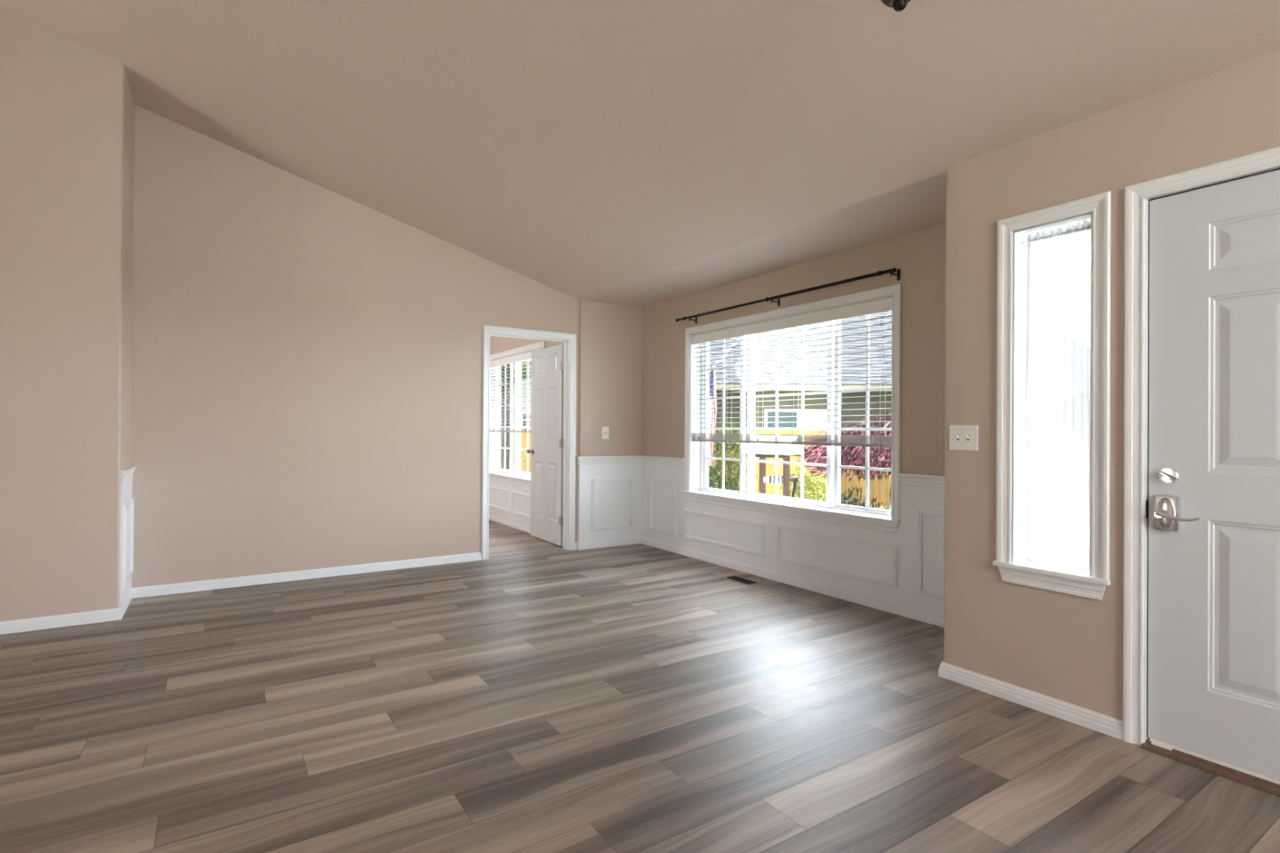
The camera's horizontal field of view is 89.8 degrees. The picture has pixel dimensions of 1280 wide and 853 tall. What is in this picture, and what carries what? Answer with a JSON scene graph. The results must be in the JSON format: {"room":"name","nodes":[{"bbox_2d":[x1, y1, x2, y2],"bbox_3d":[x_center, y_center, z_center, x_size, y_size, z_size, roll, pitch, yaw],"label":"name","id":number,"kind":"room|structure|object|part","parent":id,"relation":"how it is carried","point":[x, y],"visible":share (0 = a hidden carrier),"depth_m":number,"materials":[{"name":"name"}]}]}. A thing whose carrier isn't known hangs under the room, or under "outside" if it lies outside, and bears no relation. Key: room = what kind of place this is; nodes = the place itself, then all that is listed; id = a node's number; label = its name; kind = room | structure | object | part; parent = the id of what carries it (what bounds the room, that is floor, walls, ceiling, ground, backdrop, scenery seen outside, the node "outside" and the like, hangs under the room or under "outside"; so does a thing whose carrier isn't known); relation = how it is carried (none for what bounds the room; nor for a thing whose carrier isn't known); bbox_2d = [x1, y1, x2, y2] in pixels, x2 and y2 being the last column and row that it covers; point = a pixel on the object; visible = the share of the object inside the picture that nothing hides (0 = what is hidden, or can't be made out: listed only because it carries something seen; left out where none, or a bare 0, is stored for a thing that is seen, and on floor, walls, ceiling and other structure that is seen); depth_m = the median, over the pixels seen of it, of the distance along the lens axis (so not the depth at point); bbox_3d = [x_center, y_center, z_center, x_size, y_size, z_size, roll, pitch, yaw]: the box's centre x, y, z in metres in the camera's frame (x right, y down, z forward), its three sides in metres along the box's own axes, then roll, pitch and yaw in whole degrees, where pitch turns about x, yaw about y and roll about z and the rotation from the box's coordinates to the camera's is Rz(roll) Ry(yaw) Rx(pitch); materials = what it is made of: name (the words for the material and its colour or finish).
{"room":"empty living room","nodes":[
{"label":"empty living room","id":0,"kind":"room"},
{"bbox_2d":[0,7,133,622],"bbox_3d":[-5.006,-0.838,3.131,3.947,4.000,0.694,0,0,-33],"label":"wall","id":1,"kind":"structure","parent":0,"point":[67,107],"depth_m":3.77,"materials":[{"name":"beige paint"}]},
{"bbox_2d":[119,465,136,608],"bbox_3d":[-3.325,0.723,4.174,0.029,0.908,0.556,0,0,-33],"label":"wainscot","id":2,"kind":"structure","parent":1,"relation":"attached to","point":[126,501],"depth_m":4.11,"materials":[{"name":"white paint"}]},
{"bbox_2d":[0,551,481,634],"bbox_3d":[-3.884,1.137,3.788,6.272,0.070,0.590,0,0,-33],"label":"baseboard","id":3,"kind":"structure","parent":1,"relation":"attached to","point":[116,614],"depth_m":4.64,"materials":[{"name":"white paint"}]},
{"bbox_2d":[130,104,642,587],"bbox_3d":[-1.797,-0.809,5.560,4.683,4.000,0.148,0,0,-33],"label":"wall","id":4,"kind":"structure","parent":0,"point":[307,372],"depth_m":4.98,"materials":[{"name":"beige paint"}]},
{"bbox_2d":[488,479,530,527],"bbox_3d":[-1.725,0.746,7.968,0.029,0.908,3.780,0,0,-33],"label":"wainscot","id":5,"kind":"structure","parent":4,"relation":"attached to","point":[510,502],"depth_m":7.72,"materials":[{"name":"white paint"}]},
{"bbox_2d":[481,324,576,559],"bbox_3d":[-1.260,0.146,6.423,0.989,2.102,0.978,0,0,-33],"label":"door","id":6,"kind":"structure","parent":4,"relation":"in","point":[553,369],"depth_m":6.40,"materials":[{"name":"white paint"}]},
{"bbox_3d":[-1.193,0.270,6.974,0.067,0.064,0.064,0,0,-33],"label":"knob","id":7,"kind":"part","parent":6,"relation":"part of","materials":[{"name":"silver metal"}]},
{"bbox_2d":[601,426,608,439],"bbox_3d":[-0.344,0.064,6.415,0.080,0.122,0.015,0,0,-33],"label":"wall plate","id":8,"kind":"object","parent":4,"relation":"attached to","point":[605,430],"visible":1,"depth_m":6.42,"materials":[{"name":"white plastic"}]},
{"bbox_2d":[575,455,641,542],"bbox_3d":[-0.300,0.749,6.452,0.755,0.908,0.063,0,0,-33],"label":"wainscot","id":9,"kind":"structure","parent":4,"relation":"attached to","point":[609,488],"depth_m":6.43,"materials":[{"name":"white paint"}]},
{"bbox_2d":[574,536,944,627],"bbox_3d":[0.717,1.169,4.880,0.755,0.070,3.807,0,0,-33],"label":"baseboard","id":10,"kind":"structure","parent":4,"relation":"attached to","point":[917,614],"depth_m":4.92,"materials":[{"name":"white paint"}]},
{"bbox_2d":[640,455,944,615],"bbox_3d":[1.038,0.752,5.072,0.029,0.908,3.777,0,0,-33],"label":"wainscot","id":11,"kind":"structure","parent":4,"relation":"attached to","point":[906,567],"depth_m":4.65,"materials":[{"name":"white paint"}]},
{"bbox_2d":[489,336,564,359],"bbox_3d":[-1.659,-0.049,8.065,0.175,2.500,3.890,0,0,-33],"label":"wall","id":12,"kind":"structure","parent":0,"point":[497,344],"depth_m":7.82,"materials":[{"name":"beige paint"}]},
{"bbox_2d":[488,514,529,533],"bbox_3d":[-3.449,1.151,6.839,4.145,0.070,3.780,0,0,-33],"label":"baseboard","id":13,"kind":"structure","parent":12,"relation":"attached to","point":[508,523],"depth_m":7.72,"materials":[{"name":"white paint"}]},
{"bbox_2d":[488,341,545,487],"bbox_3d":[-1.481,-0.120,7.790,0.239,1.610,1.935,0,0,-33],"label":"window","id":14,"kind":"structure","parent":12,"relation":"attached to","point":[495,473],"depth_m":8.11,"materials":[{"name":"white paint"}]},
{"bbox_3d":[-1.745,-0.135,8.314,0.032,1.407,0.462,0,0,-33],"label":"sash","id":15,"kind":"part","parent":14,"relation":"part of","materials":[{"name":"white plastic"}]},
{"bbox_3d":[-1.517,0.641,7.767,0.164,0.087,1.935,0,0,-33],"label":"sill","id":16,"kind":"part","parent":14,"relation":"part of","materials":[{"name":"white paint"}]},
{"bbox_3d":[-1.417,-0.128,7.832,0.087,1.460,1.795,0,0,-33],"label":"frame","id":17,"kind":"part","parent":14,"relation":"part of","materials":[{"name":"white plastic"}]},
{"bbox_2d":[489,348,542,432],"bbox_3d":[-1.516,-0.390,7.767,0.073,0.926,1.781,0,0,-33],"label":"window blind","id":18,"kind":"object","parent":14,"relation":"attached to","point":[526,356],"visible":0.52,"depth_m":7.80,"materials":[{"name":"white plastic"}]},
{"bbox_3d":[-1.727,-0.391,8.101,0.054,0.804,0.002,0,0,-33],"label":"ladder cord","id":19,"kind":"part","parent":18,"relation":"part of","materials":[{"name":"white fabric"}]},
{"bbox_3d":[-1.514,0.062,7.769,0.054,0.022,1.771,0,0,-33],"label":"rail","id":20,"kind":"part","parent":18,"relation":"part of","materials":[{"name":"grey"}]},
{"bbox_3d":[-1.511,-0.391,7.771,0.054,0.804,0.002,0,0,-33],"label":"ladder cord","id":21,"kind":"part","parent":18,"relation":"part of","materials":[{"name":"white fabric"}]},
{"bbox_3d":[-1.294,-0.391,7.440,0.054,0.804,0.002,0,0,-33],"label":"ladder cord","id":22,"kind":"part","parent":18,"relation":"part of","materials":[{"name":"white fabric"}]},
{"bbox_3d":[-1.225,-0.135,7.563,0.032,1.407,1.027,0,0,-33],"label":"sash","id":23,"kind":"part","parent":14,"relation":"part of","materials":[{"name":"white plastic"}]},
{"bbox_2d":[0,519,1279,852],"bbox_3d":[-1.312,1.209,1.493,8.260,0.060,15.428,0,0,-33],"label":"floor","id":24,"kind":"structure","parent":0,"point":[536,695],"depth_m":2.47,"materials":[{"name":"laminate"}]},
{"bbox_2d":[720,574,762,586],"bbox_3d":[0.792,1.202,5.025,0.146,0.005,0.313,0,0,-33],"label":"floor vent","id":25,"kind":"object","parent":24,"relation":"in","point":[734,578],"visible":1,"depth_m":5.02,"materials":[{"name":"brown metal"}]},
{"bbox_2d":[0,0,1279,307],"bbox_3d":[-0.238,-1.946,-0.132,8.330,1.370,11.342,0,0,-33],"label":"ceiling","id":26,"kind":"structure","parent":0,"point":[642,153],"depth_m":3.28,"materials":[{"name":"beige paint"}]},
{"bbox_2d":[880,0,911,12],"bbox_3d":[0.808,-1.443,2.006,0.124,0.289,0.124,0,0,-33],"label":"ceiling light","id":27,"kind":"object","parent":26,"relation":"attached to","point":[899,6],"visible":1,"depth_m":2.00,"materials":[{"name":"black metal"}]},
{"bbox_3d":[0.808,-1.367,2.006,0.120,0.089,0.120,0,0,-33],"label":"lamp shade","id":28,"kind":"part","parent":27,"relation":"part of","materials":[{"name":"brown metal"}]},
{"bbox_2d":[709,336,740,466],"bbox_3d":[0.844,-0.316,6.736,0.095,1.428,1.168,0,0,31],"label":"flag","id":29,"kind":"object","parent":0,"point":[712,421],"visible":0.45,"depth_m":6.50,"materials":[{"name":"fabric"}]},
{"bbox_2d":[641,222,946,527],"bbox_3d":[1.130,-0.023,5.161,0.212,2.460,4.025,0,0,-33],"label":"wall","id":30,"kind":"structure","parent":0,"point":[919,255],"depth_m":4.47,"materials":[{"name":"beige paint"}]},
{"bbox_2d":[675,267,900,324],"bbox_3d":[1.010,-0.981,5.077,0.096,0.072,2.338,0,0,-33],"label":"curtain rod","id":31,"kind":"object","parent":30,"relation":"attached to","point":[894,269],"visible":1,"depth_m":4.73,"materials":[{"name":"black metal"}]},
{"bbox_2d":[691,297,892,447],"bbox_3d":[1.092,-0.354,5.106,0.074,0.986,2.131,0,0,-33],"label":"window blind","id":32,"kind":"object","parent":30,"relation":"attached to","point":[883,304],"visible":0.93,"depth_m":4.86,"materials":[{"name":"white plastic"}]},
{"bbox_3d":[0.568,-0.364,5.917,0.054,0.846,0.002,0,0,-33],"label":"ladder cord","id":33,"kind":"part","parent":32,"relation":"part of","materials":[{"name":"white fabric"}]},
{"bbox_3d":[0.780,-0.364,5.594,0.054,0.846,0.002,0,0,-33],"label":"ladder cord","id":34,"kind":"part","parent":32,"relation":"part of","materials":[{"name":"white fabric"}]},
{"bbox_3d":[0.991,-0.364,5.271,0.054,0.846,0.002,0,0,-33],"label":"ladder cord","id":35,"kind":"part","parent":32,"relation":"part of","materials":[{"name":"white fabric"}]},
{"bbox_3d":[1.094,0.128,5.108,0.054,0.022,2.121,0,0,-33],"label":"rail","id":36,"kind":"part","parent":32,"relation":"part of","materials":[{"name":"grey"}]},
{"bbox_3d":[1.203,-0.364,4.948,0.054,0.846,0.002,0,0,-33],"label":"ladder cord","id":37,"kind":"part","parent":32,"relation":"part of","materials":[{"name":"white fabric"}]},
{"bbox_3d":[1.415,-0.364,4.625,0.054,0.846,0.002,0,0,-33],"label":"ladder cord","id":38,"kind":"part","parent":32,"relation":"part of","materials":[{"name":"white fabric"}]},
{"bbox_3d":[1.627,-0.364,4.302,0.054,0.846,0.002,0,0,-33],"label":"ladder cord","id":39,"kind":"part","parent":32,"relation":"part of","materials":[{"name":"white fabric"}]},
{"bbox_2d":[682,283,902,533],"bbox_3d":[1.127,-0.114,5.130,0.239,1.610,2.285,0,0,-33],"label":"window","id":40,"kind":"structure","parent":30,"relation":"attached to","point":[696,455],"depth_m":5.01,"materials":[{"name":"white paint"}]},
{"bbox_3d":[0.757,-0.124,5.816,0.032,1.417,0.545,0,0,-33],"label":"sash","id":41,"kind":"part","parent":40,"relation":"part of","materials":[{"name":"white plastic"}]},
{"bbox_3d":[1.207,-0.123,5.190,0.032,1.417,0.874,0,0,-33],"label":"sash","id":42,"kind":"part","parent":40,"relation":"part of","materials":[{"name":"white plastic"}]},
{"bbox_3d":[1.091,0.647,5.106,0.164,0.087,2.285,0,0,-33],"label":"sill","id":43,"kind":"part","parent":40,"relation":"part of","materials":[{"name":"white paint"}]},
{"bbox_3d":[1.191,-0.122,5.171,0.087,1.460,2.145,0,0,-33],"label":"frame","id":44,"kind":"part","parent":40,"relation":"part of","materials":[{"name":"white plastic"}]},
{"bbox_3d":[1.603,-0.123,4.524,0.032,1.417,0.563,0,0,-33],"label":"sash","id":45,"kind":"part","parent":40,"relation":"part of","materials":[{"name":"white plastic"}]},
{"bbox_2d":[943,48,1279,720],"bbox_3d":[3.903,-0.169,0.247,0.962,2.750,7.435,0,0,-33],"label":"wall","id":46,"kind":"structure","parent":0,"point":[1068,648],"depth_m":2.71,"materials":[{"name":"beige paint"}]},
{"bbox_2d":[949,425,977,450],"bbox_3d":[1.507,0.053,3.002,0.024,0.118,0.135,0,0,-33],"label":"light switch","id":47,"kind":"object","parent":46,"relation":"attached to","point":[962,437],"visible":1,"depth_m":3.00,"materials":[{"name":"white plastic"}]},
{"bbox_2d":[937,661,1123,740],"bbox_3d":[1.753,1.168,2.848,0.264,0.070,0.756,0,0,-33],"label":"baseboard","id":48,"kind":"structure","parent":46,"relation":"attached to","point":[1102,723],"depth_m":2.72,"materials":[{"name":"white paint"}]},
{"bbox_2d":[992,191,1111,600],"bbox_3d":[1.778,-0.117,2.732,0.199,1.606,0.442,0,0,-33],"label":"window","id":49,"kind":"structure","parent":46,"relation":"attached to","point":[1011,282],"depth_m":2.72,"materials":[{"name":"white paint"}]},
{"bbox_3d":[1.839,-0.125,2.772,0.053,1.456,0.302,0,0,-33],"label":"frame","id":50,"kind":"part","parent":49,"relation":"part of","materials":[{"name":"white plastic"}]},
{"bbox_3d":[1.759,0.643,2.719,0.164,0.087,0.442,0,0,-33],"label":"sill","id":51,"kind":"part","parent":49,"relation":"part of","materials":[{"name":"white paint"}]},
{"bbox_2d":[1022,227,1088,244],"bbox_3d":[1.780,-0.820,2.732,0.018,0.051,0.294,0,0,-33],"label":"tension rod","id":52,"kind":"object","parent":49,"relation":"attached to","point":[1086,228],"visible":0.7,"depth_m":2.76,"materials":[{"name":"white plastic"}]},
{"bbox_2d":[1021,220,1090,572],"bbox_3d":[1.773,-0.129,2.730,0.035,1.446,0.286,0,0,-33],"label":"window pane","id":53,"kind":"object","parent":52,"relation":"hanging from","point":[1055,525],"visible":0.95,"depth_m":2.73,"materials":[{"name":"glass"}]},
{"bbox_2d":[1123,146,1279,796],"bbox_3d":[2.205,0.141,2.058,0.220,2.122,1.064,0,0,-33],"label":"door","id":54,"kind":"structure","parent":46,"relation":"attached to","point":[1202,497],"depth_m":2.28,"materials":[{"name":"white paint"}]},
{"bbox_3d":[1.915,0.312,2.423,0.032,0.070,0.001,0,0,-33],"label":"strike plate","id":55,"kind":"part","parent":54,"relation":"part of","materials":[{"name":"brown metal"}]},
{"bbox_3d":[1.938,0.318,2.364,0.019,0.136,0.080,0,0,-33],"label":"lever plate","id":56,"kind":"part","parent":54,"relation":"part of","materials":[{"name":"silver metal"}]},
{"bbox_3d":[1.933,0.322,2.312,0.046,0.036,0.133,0,0,-33],"label":"lever","id":57,"kind":"part","parent":54,"relation":"part of","materials":[{"name":"silver metal"}]},
{"label":"outside","id":58,"kind":"structure","parent":0,"visible":0},
{"bbox_2d":[729,487,890,510],"bbox_3d":[2.872,1.800,13.839,100.000,0.200,100.000,0,0,-33],"label":"ground","id":59,"kind":"structure","parent":58,"point":[880,507],"depth_m":13.61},
{"bbox_2d":[500,360,531,469],"bbox_3d":[-2.410,-0.489,12.243,2.972,4.306,2.273,0,0,3],"label":"tree","id":60,"kind":"object","parent":59,"relation":"on","point":[502,444],"visible":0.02,"depth_m":12.35,"materials":[{"name":"green plant"}]},
{"bbox_2d":[512,445,525,471],"bbox_3d":[-2.713,1.054,12.982,0.798,1.394,0.869,0,0,-33],"label":"shrub","id":61,"kind":"object","parent":59,"relation":"on","point":[522,446],"visible":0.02,"depth_m":13.02,"materials":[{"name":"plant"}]},
{"bbox_2d":[508,372,531,427],"bbox_3d":[-5.146,-0.579,27.502,5.400,4.560,7.800,0,0,0],"label":"house","id":62,"kind":"structure","parent":59,"relation":"on","point":[523,418],"depth_m":24.00,"materials":[{"name":"grey"}]},
{"bbox_3d":[-4.025,0.070,23.982,0.790,1.190,0.015,0,0,0],"label":"pane","id":63,"kind":"part","parent":62,"relation":"part of","materials":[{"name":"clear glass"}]},
{"bbox_2d":[500,429,891,506],"bbox_3d":[3.290,0.877,13.670,18.590,1.650,0.154,0,0,0],"label":"fence","id":64,"kind":"object","parent":59,"relation":"on","point":[878,489],"visible":0.04,"depth_m":13.60,"materials":[{"name":"yellow wood"}]},
{"bbox_2d":[773,464,826,501],"bbox_3d":[2.749,1.157,10.495,1.121,1.145,0.913,0,0,-1],"label":"shrub","id":65,"kind":"object","parent":59,"relation":"on","point":[809,485],"visible":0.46,"depth_m":10.40,"materials":[{"name":"green plant"}]},
{"bbox_2d":[709,310,892,479],"bbox_3d":[6.915,-2.265,28.609,17.200,8.090,18.500,0,0,0],"label":"neighbor house","id":66,"kind":"structure","parent":59,"relation":"on","point":[874,380],"depth_m":20.00,"materials":[{"name":"grey"}]},
{"bbox_3d":[4.413,0.012,19.970,0.915,0.930,0.010,0,0,0],"label":"pane","id":67,"kind":"part","parent":66,"relation":"part of","materials":[{"name":"blue glass"}]},
{"bbox_3d":[5.418,0.018,19.970,0.955,0.930,0.010,0,0,0],"label":"pane","id":68,"kind":"part","parent":66,"relation":"part of","materials":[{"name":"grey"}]},
{"bbox_2d":[814,490,851,504],"bbox_3d":[2.736,1.304,9.171,0.660,0.845,0.657,0,0,-33],"label":"shrub","id":69,"kind":"object","parent":59,"relation":"on","point":[846,495],"visible":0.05,"depth_m":9.18,"materials":[{"name":"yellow plant"}]},
{"bbox_2d":[822,485,889,510],"bbox_3d":[1.926,1.141,5.553,0.837,1.271,0.850,0,0,6],"label":"shrub","id":70,"kind":"object","parent":59,"relation":"on","point":[855,500],"visible":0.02,"depth_m":5.58,"materials":[{"name":"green plant"}]},
{"bbox_3d":[1.954,1.666,8.216,4.500,0.015,6.400,0,0,-33],"label":"gravel","id":71,"kind":"object","parent":59,"relation":"on","visible":0},
{"bbox_2d":[708,420,759,493],"bbox_3d":[1.195,0.788,9.338,1.018,1.780,1.074,0,0,32],"label":"shrub","id":72,"kind":"object","parent":71,"relation":"on","point":[713,472],"visible":0.41,"depth_m":9.12,"materials":[{"name":"green plant"}]},
{"bbox_2d":[745,435,806,497],"bbox_3d":[1.776,0.899,8.497,0.799,1.549,0.799,0,0,42],"label":"well","id":73,"kind":"object","parent":71,"relation":"on","point":[762,451],"visible":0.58,"depth_m":8.46,"materials":[{"name":"white"}]},
{"bbox_3d":[1.616,1.014,8.496,0.076,1.317,0.076,0,0,0],"label":"post","id":74,"kind":"part","parent":73,"relation":"part of","materials":[{"name":"wood"}]},
{"bbox_3d":[1.935,1.016,8.496,0.076,1.317,0.076,0,0,0],"label":"post","id":75,"kind":"part","parent":73,"relation":"part of","materials":[{"name":"brown wood"}]},
{"bbox_2d":[796,411,891,503],"bbox_3d":[2.941,0.747,7.360,2.401,1.871,2.337,0,0,-33],"label":"shrub","id":76,"kind":"object","parent":71,"relation":"on","point":[850,455],"visible":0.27,"depth_m":7.01,"materials":[{"name":"red plant"}]}
]}

